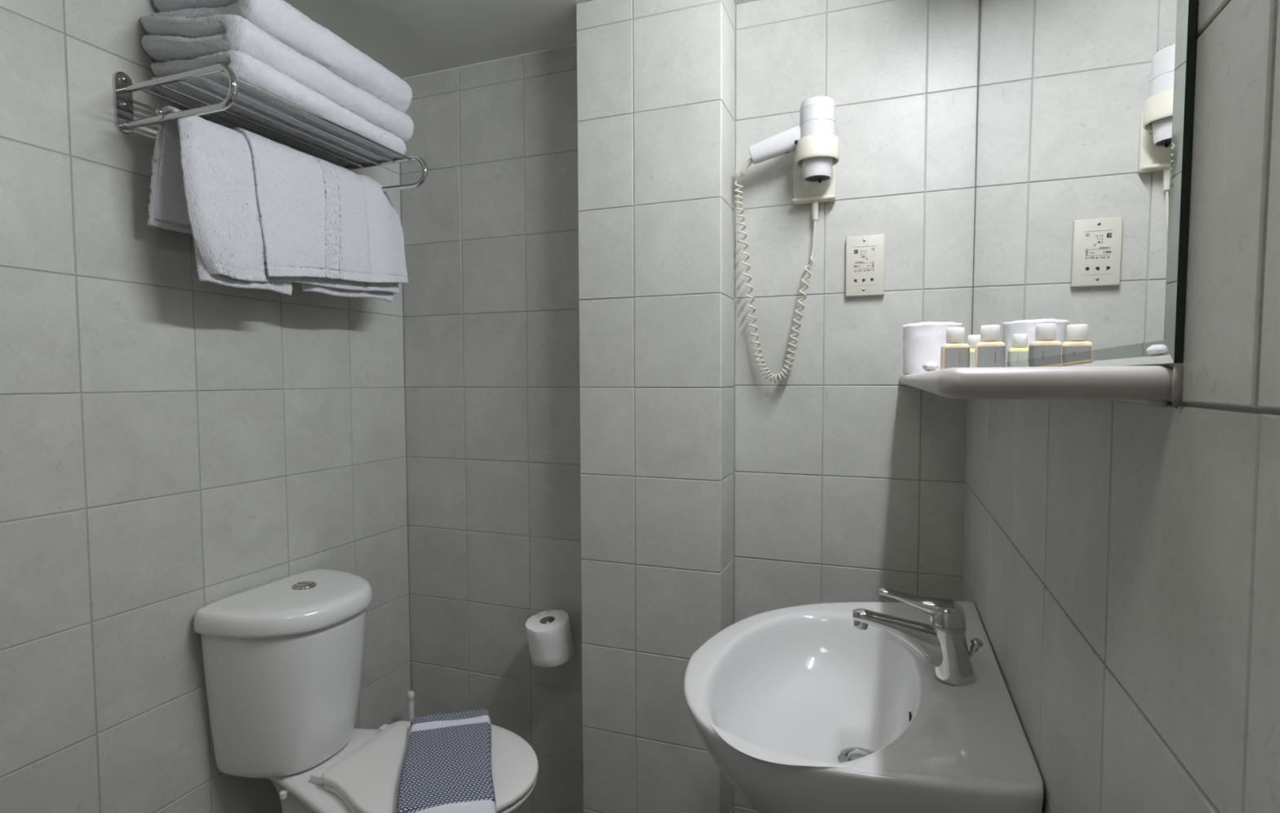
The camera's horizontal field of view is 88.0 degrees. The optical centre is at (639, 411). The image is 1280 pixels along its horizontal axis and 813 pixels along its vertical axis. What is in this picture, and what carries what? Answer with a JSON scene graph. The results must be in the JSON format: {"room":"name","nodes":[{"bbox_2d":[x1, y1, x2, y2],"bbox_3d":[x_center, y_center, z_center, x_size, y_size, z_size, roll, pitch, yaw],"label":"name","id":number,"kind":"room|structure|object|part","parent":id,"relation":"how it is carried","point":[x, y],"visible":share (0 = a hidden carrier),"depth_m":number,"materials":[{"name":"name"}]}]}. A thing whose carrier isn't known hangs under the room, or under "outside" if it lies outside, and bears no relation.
{"room":"hotel bathroom","nodes":[
{"label":"hotel bathroom","id":0,"kind":"room"},
{"bbox_2d":[0,0,411,812],"bbox_3d":[-1.130,0.158,0.824,0.101,2.068,2.550,1,3,20],"label":"wall","id":1,"kind":"structure","parent":0,"point":[174,444],"depth_m":1.22,"materials":[{"name":"tile"}]},
{"bbox_2d":[112,63,427,192],"bbox_3d":[-0.714,-0.565,1.369,0.282,0.107,0.515,1,3,20],"label":"towel rack","id":2,"kind":"object","parent":1,"relation":"attached to","point":[123,88],"visible":0.77,"depth_m":1.20,"materials":[{"name":"silver metal"}]},
{"bbox_3d":[-0.928,-0.555,1.190,0.006,0.107,0.030,1,3,20],"label":"wall plate","id":3,"kind":"part","parent":2,"relation":"part of","materials":[{"name":"silver metal"}]},
{"bbox_3d":[-0.745,-0.524,1.383,0.010,0.010,0.499,1,3,20],"label":"hanging rail","id":4,"kind":"part","parent":2,"relation":"part of","materials":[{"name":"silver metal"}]},
{"bbox_3d":[-0.797,-0.542,1.142,0.278,0.076,0.012,1,3,20],"label":"arm","id":5,"kind":"part","parent":2,"relation":"part of","materials":[{"name":"silver metal"}]},
{"bbox_2d":[147,106,292,295],"bbox_3d":[-0.795,-0.388,1.271,0.124,0.306,0.222,1,3,20],"label":"hand towel","id":6,"kind":"object","parent":2,"relation":"hanging from","point":[202,185],"visible":0.86,"depth_m":1.21,"materials":[{"name":"white fabric"}]},
{"bbox_2d":[150,50,406,165],"bbox_3d":[-0.719,-0.623,1.390,0.243,0.069,0.471,1,3,20],"label":"bath towel","id":7,"kind":"object","parent":2,"relation":"on","point":[246,68],"visible":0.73,"depth_m":1.29,"materials":[{"name":"white fabric"}]},
{"bbox_2d":[140,14,413,143],"bbox_3d":[-0.719,-0.687,1.402,0.250,0.101,0.518,1,3,20],"label":"bath towel","id":8,"kind":"object","parent":7,"relation":"on","point":[169,38],"visible":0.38,"depth_m":1.20,"materials":[{"name":"white fabric"}]},
{"bbox_2d":[153,0,412,113],"bbox_3d":[-0.716,-0.751,1.415,0.252,0.094,0.488,1,3,20],"label":"bath towel","id":9,"kind":"object","parent":8,"relation":"on","point":[278,19],"visible":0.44,"depth_m":1.29,"materials":[{"name":"white fabric"}]},
{"bbox_2d":[231,127,408,302],"bbox_3d":[-0.705,-0.409,1.476,0.139,0.303,0.410,1,3,20],"label":"hand towel","id":10,"kind":"object","parent":2,"relation":"hanging from","point":[327,228],"visible":0.96,"depth_m":1.42,"materials":[{"name":"white fabric"}]},
{"bbox_3d":[-0.627,-0.566,1.596,0.278,0.076,0.012,1,3,20],"label":"arm","id":11,"kind":"part","parent":2,"relation":"part of","materials":[{"name":"silver metal"}]},
{"bbox_2d":[282,0,757,79],"bbox_3d":[-0.404,-0.889,0.500,1.660,0.050,2.550,1,3,20],"label":"ceiling","id":12,"kind":"structure","parent":0,"point":[407,37],"depth_m":1.58,"materials":[{"name":"paint"}]},
{"bbox_2d":[576,0,735,812],"bbox_3d":[0.062,0.115,1.599,0.335,2.068,0.262,1,3,20],"label":"wall pier","id":13,"kind":"object","parent":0,"point":[655,78],"visible":0.93,"depth_m":1.47,"materials":[{"name":"tile"}]},
{"bbox_2d":[400,0,979,812],"bbox_3d":[0.040,0.112,1.677,1.502,2.068,0.132,1,3,20],"label":"wall","id":14,"kind":"structure","parent":0,"point":[849,477],"depth_m":1.52,"materials":[{"name":"tile"}]},
{"bbox_2d":[401,44,576,79],"bbox_3d":[-0.383,-0.925,1.745,0.630,0.004,0.005,1,3,20],"label":"trim","id":15,"kind":"structure","parent":14,"relation":"attached to","point":[573,44],"depth_m":1.75,"materials":[{"name":"white paint"}]},
{"bbox_2d":[791,133,839,220],"bbox_3d":[0.368,-0.488,1.394,0.100,0.150,0.113,1,3,20],"label":"holder","id":16,"kind":"object","parent":14,"relation":"attached to","point":[817,144],"visible":0.85,"depth_m":1.42,"materials":[{"name":"beige plastic"}]},
{"bbox_2d":[733,95,835,382],"bbox_3d":[0.306,-0.353,1.424,0.218,0.582,0.097,1,3,20],"label":"hair dryer","id":17,"kind":"object","parent":16,"relation":"hanging from","point":[817,113],"visible":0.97,"depth_m":1.39,"materials":[{"name":"plastic"}]},
{"bbox_3d":[0.292,-0.567,1.405,0.123,0.069,0.035,1,3,20],"label":"handle","id":18,"kind":"part","parent":17,"relation":"part of","materials":[{"name":"plastic"}]},
{"bbox_3d":[0.296,-0.293,1.461,0.175,0.459,0.039,0,3,7],"label":"coiled cord","id":19,"kind":"part","parent":17,"relation":"part of","materials":[{"name":"beige plastic"}]},
{"bbox_2d":[804,175,829,181],"bbox_3d":[0.369,-0.488,1.381,0.051,0.002,0.051,1,3,20],"label":"grille","id":20,"kind":"object","parent":17,"relation":"attached to","point":[807,178],"depth_m":1.39,"materials":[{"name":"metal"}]},
{"bbox_3d":[0.380,-0.510,1.441,0.089,0.109,0.014,1,3,20],"label":"plate","id":21,"kind":"part","parent":16,"relation":"part of","materials":[{"name":"beige plastic"}]},
{"bbox_2d":[845,234,884,297],"bbox_3d":[0.480,-0.310,1.414,0.078,0.127,0.014,1,3,20],"label":"socket","id":22,"kind":"object","parent":14,"relation":"attached to","point":[864,255],"visible":1,"depth_m":1.41,"materials":[{"name":"plastic"}]},
{"bbox_2d":[971,0,981,334],"bbox_3d":[0.679,-0.491,1.335,0.009,0.820,0.007,1,3,20],"label":"trim","id":23,"kind":"structure","parent":14,"relation":"attached to","point":[980,0],"depth_m":1.33,"materials":[{"name":"grey plastic"}]},
{"bbox_3d":[-0.211,0.586,1.706,0.032,0.125,0.098,1,3,20],"label":"toilet roll holder","id":24,"kind":"object","parent":14,"relation":"attached to","visible":0},
{"bbox_2d":[524,609,574,667],"bbox_3d":[-0.227,0.572,1.675,0.118,0.115,0.125,1,3,20],"label":"toilet roll","id":25,"kind":"object","parent":24,"relation":"on","point":[551,644],"visible":1,"depth_m":1.63,"materials":[{"name":"paper"}]},
{"bbox_2d":[962,0,1279,812],"bbox_3d":[0.304,0.182,0.226,0.112,2.068,2.430,1,3,20],"label":"wall","id":26,"kind":"structure","parent":0,"point":[1121,568],"depth_m":0.37,"materials":[{"name":"tile"}]},
{"bbox_2d":[683,600,1044,812],"bbox_3d":[0.296,0.585,1.014,0.458,0.461,0.601,1,3,20],"label":"basin","id":27,"kind":"object","parent":26,"relation":"attached to","point":[802,708],"visible":0.96,"depth_m":0.96,"materials":[{"name":"ceramic"}]},
{"bbox_2d":[852,587,982,685],"bbox_3d":[0.387,0.309,0.930,0.169,0.114,0.051,1,3,20],"label":"mixer tap","id":28,"kind":"object","parent":27,"relation":"on","point":[942,643],"visible":1,"depth_m":0.91,"materials":[{"name":"silver metal"}]},
{"bbox_3d":[0.369,0.321,0.938,0.131,0.070,0.037,1,3,20],"label":"spout","id":29,"kind":"part","parent":28,"relation":"part of","materials":[{"name":"silver metal"}]},
{"bbox_3d":[0.387,0.267,0.928,0.098,0.029,0.038,1,3,20],"label":"lever","id":30,"kind":"part","parent":28,"relation":"part of","materials":[{"name":"silver metal"}]},
{"bbox_2d":[933,628,977,685],"bbox_3d":[0.433,0.333,0.914,0.058,0.068,0.051,1,3,20],"label":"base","id":31,"kind":"object","parent":28,"relation":"attached to","point":[952,662],"depth_m":0.90,"materials":[{"name":"silver metal"}]},
{"bbox_3d":[0.459,0.323,0.904,0.017,0.026,0.016,-1,3,-19],"label":"pop knob","id":32,"kind":"part","parent":28,"relation":"part of","materials":[{"name":"metal"}]},
{"bbox_2d":[898,365,1183,408],"bbox_3d":[0.426,-0.040,0.886,0.133,0.024,1.062,1,3,20],"label":"wall shelf","id":33,"kind":"object","parent":26,"relation":"attached to","point":[1148,385],"visible":1,"depth_m":0.40,"materials":[{"name":"ceramic"}]},
{"bbox_2d":[922,361,938,371],"bbox_3d":[0.332,-0.051,0.757,0.017,0.011,0.035,1,3,20],"label":"soap","id":34,"kind":"object","parent":33,"relation":"on","point":[931,366],"visible":0.91,"depth_m":0.74,"materials":[{"name":"white"}]},
{"bbox_2d":[902,321,962,374],"bbox_3d":[0.539,-0.115,1.224,0.101,0.094,0.101,1,3,20],"label":"cup","id":35,"kind":"object","parent":33,"relation":"on","point":[922,344],"visible":0.66,"depth_m":1.19,"materials":[{"name":"paper"}]},
{"bbox_2d":[940,327,969,369],"bbox_3d":[0.423,-0.082,0.889,0.035,0.060,0.029,1,3,20],"label":"toiletry bottle","id":36,"kind":"object","parent":33,"relation":"on","point":[955,353],"visible":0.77,"depth_m":0.88,"materials":[{"name":"grey plastic"}]},
{"bbox_2d":[967,334,981,367],"bbox_3d":[0.516,-0.088,1.020,0.031,0.058,0.026,1,3,20],"label":"toiletry bottle","id":37,"kind":"object","parent":33,"relation":"on","point":[972,340],"visible":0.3,"depth_m":1.01,"materials":[{"name":"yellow plastic"}]},
{"bbox_2d":[974,324,1005,367],"bbox_3d":[0.451,-0.081,0.853,0.034,0.060,0.029,1,3,20],"label":"toiletry bottle","id":38,"kind":"object","parent":33,"relation":"on","point":[990,352],"visible":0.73,"depth_m":0.84,"materials":[{"name":"grey plastic"}]},
{"bbox_2d":[972,0,1197,367],"bbox_3d":[0.489,-0.437,0.842,0.010,0.770,1.058,1,3,21],"label":"wall mirror","id":39,"kind":"object","parent":26,"relation":"attached to","point":[1086,107],"visible":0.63,"depth_m":0.55,"materials":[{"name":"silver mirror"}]},
{"bbox_3d":[-0.395,1.226,0.604,1.660,0.050,2.550,1,3,20],"label":"floor","id":40,"kind":"structure","parent":0,"visible":0},
{"bbox_2d":[194,568,538,812],"bbox_3d":[-0.523,0.771,1.391,0.665,0.782,0.376,1,3,20],"label":"toilet","id":41,"kind":"object","parent":40,"relation":"on","point":[283,658],"visible":0.86,"depth_m":1.33,"materials":[{"name":"white ceramic"}]},
{"bbox_3d":[-0.726,0.588,1.437,0.226,0.312,0.312,1,3,20],"label":"tank","id":42,"kind":"part","parent":41,"relation":"part of","materials":[{"name":"white ceramic"}]},
{"bbox_3d":[-0.721,0.410,1.426,0.242,0.049,0.338,1,3,20],"label":"tank lid","id":43,"kind":"part","parent":41,"relation":"part of","materials":[{"name":"white ceramic"}]},
{"bbox_3d":[-0.522,0.954,1.400,0.624,0.417,0.354,1,3,20],"label":"bowl","id":44,"kind":"part","parent":41,"relation":"part of","materials":[{"name":"white ceramic"}]},
{"bbox_3d":[-0.408,0.725,1.353,0.414,0.017,0.348,1,3,20],"label":"seat lid","id":45,"kind":"part","parent":41,"relation":"part of","materials":[{"name":"white plastic"}]},
{"bbox_3d":[-0.408,0.741,1.353,0.407,0.011,0.350,1,3,20],"label":"seat","id":46,"kind":"part","parent":41,"relation":"part of","materials":[{"name":"white plastic"}]},
{"bbox_2d":[395,708,496,812],"bbox_3d":[-0.378,0.727,1.303,0.176,0.082,0.420,-1,3,-15],"label":"towel","id":47,"kind":"object","parent":41,"relation":"on","point":[446,768],"visible":1,"depth_m":1.29,"materials":[{"name":"blue fabric"}]},
{"bbox_2d":[407,690,414,721],"bbox_3d":[-0.628,0.955,1.826,0.096,0.375,0.096,1,3,20],"label":"toilet brush","id":48,"kind":"object","parent":40,"relation":"on","point":[411,695],"visible":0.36,"depth_m":1.81,"materials":[{"name":"white plastic"}]}
]}

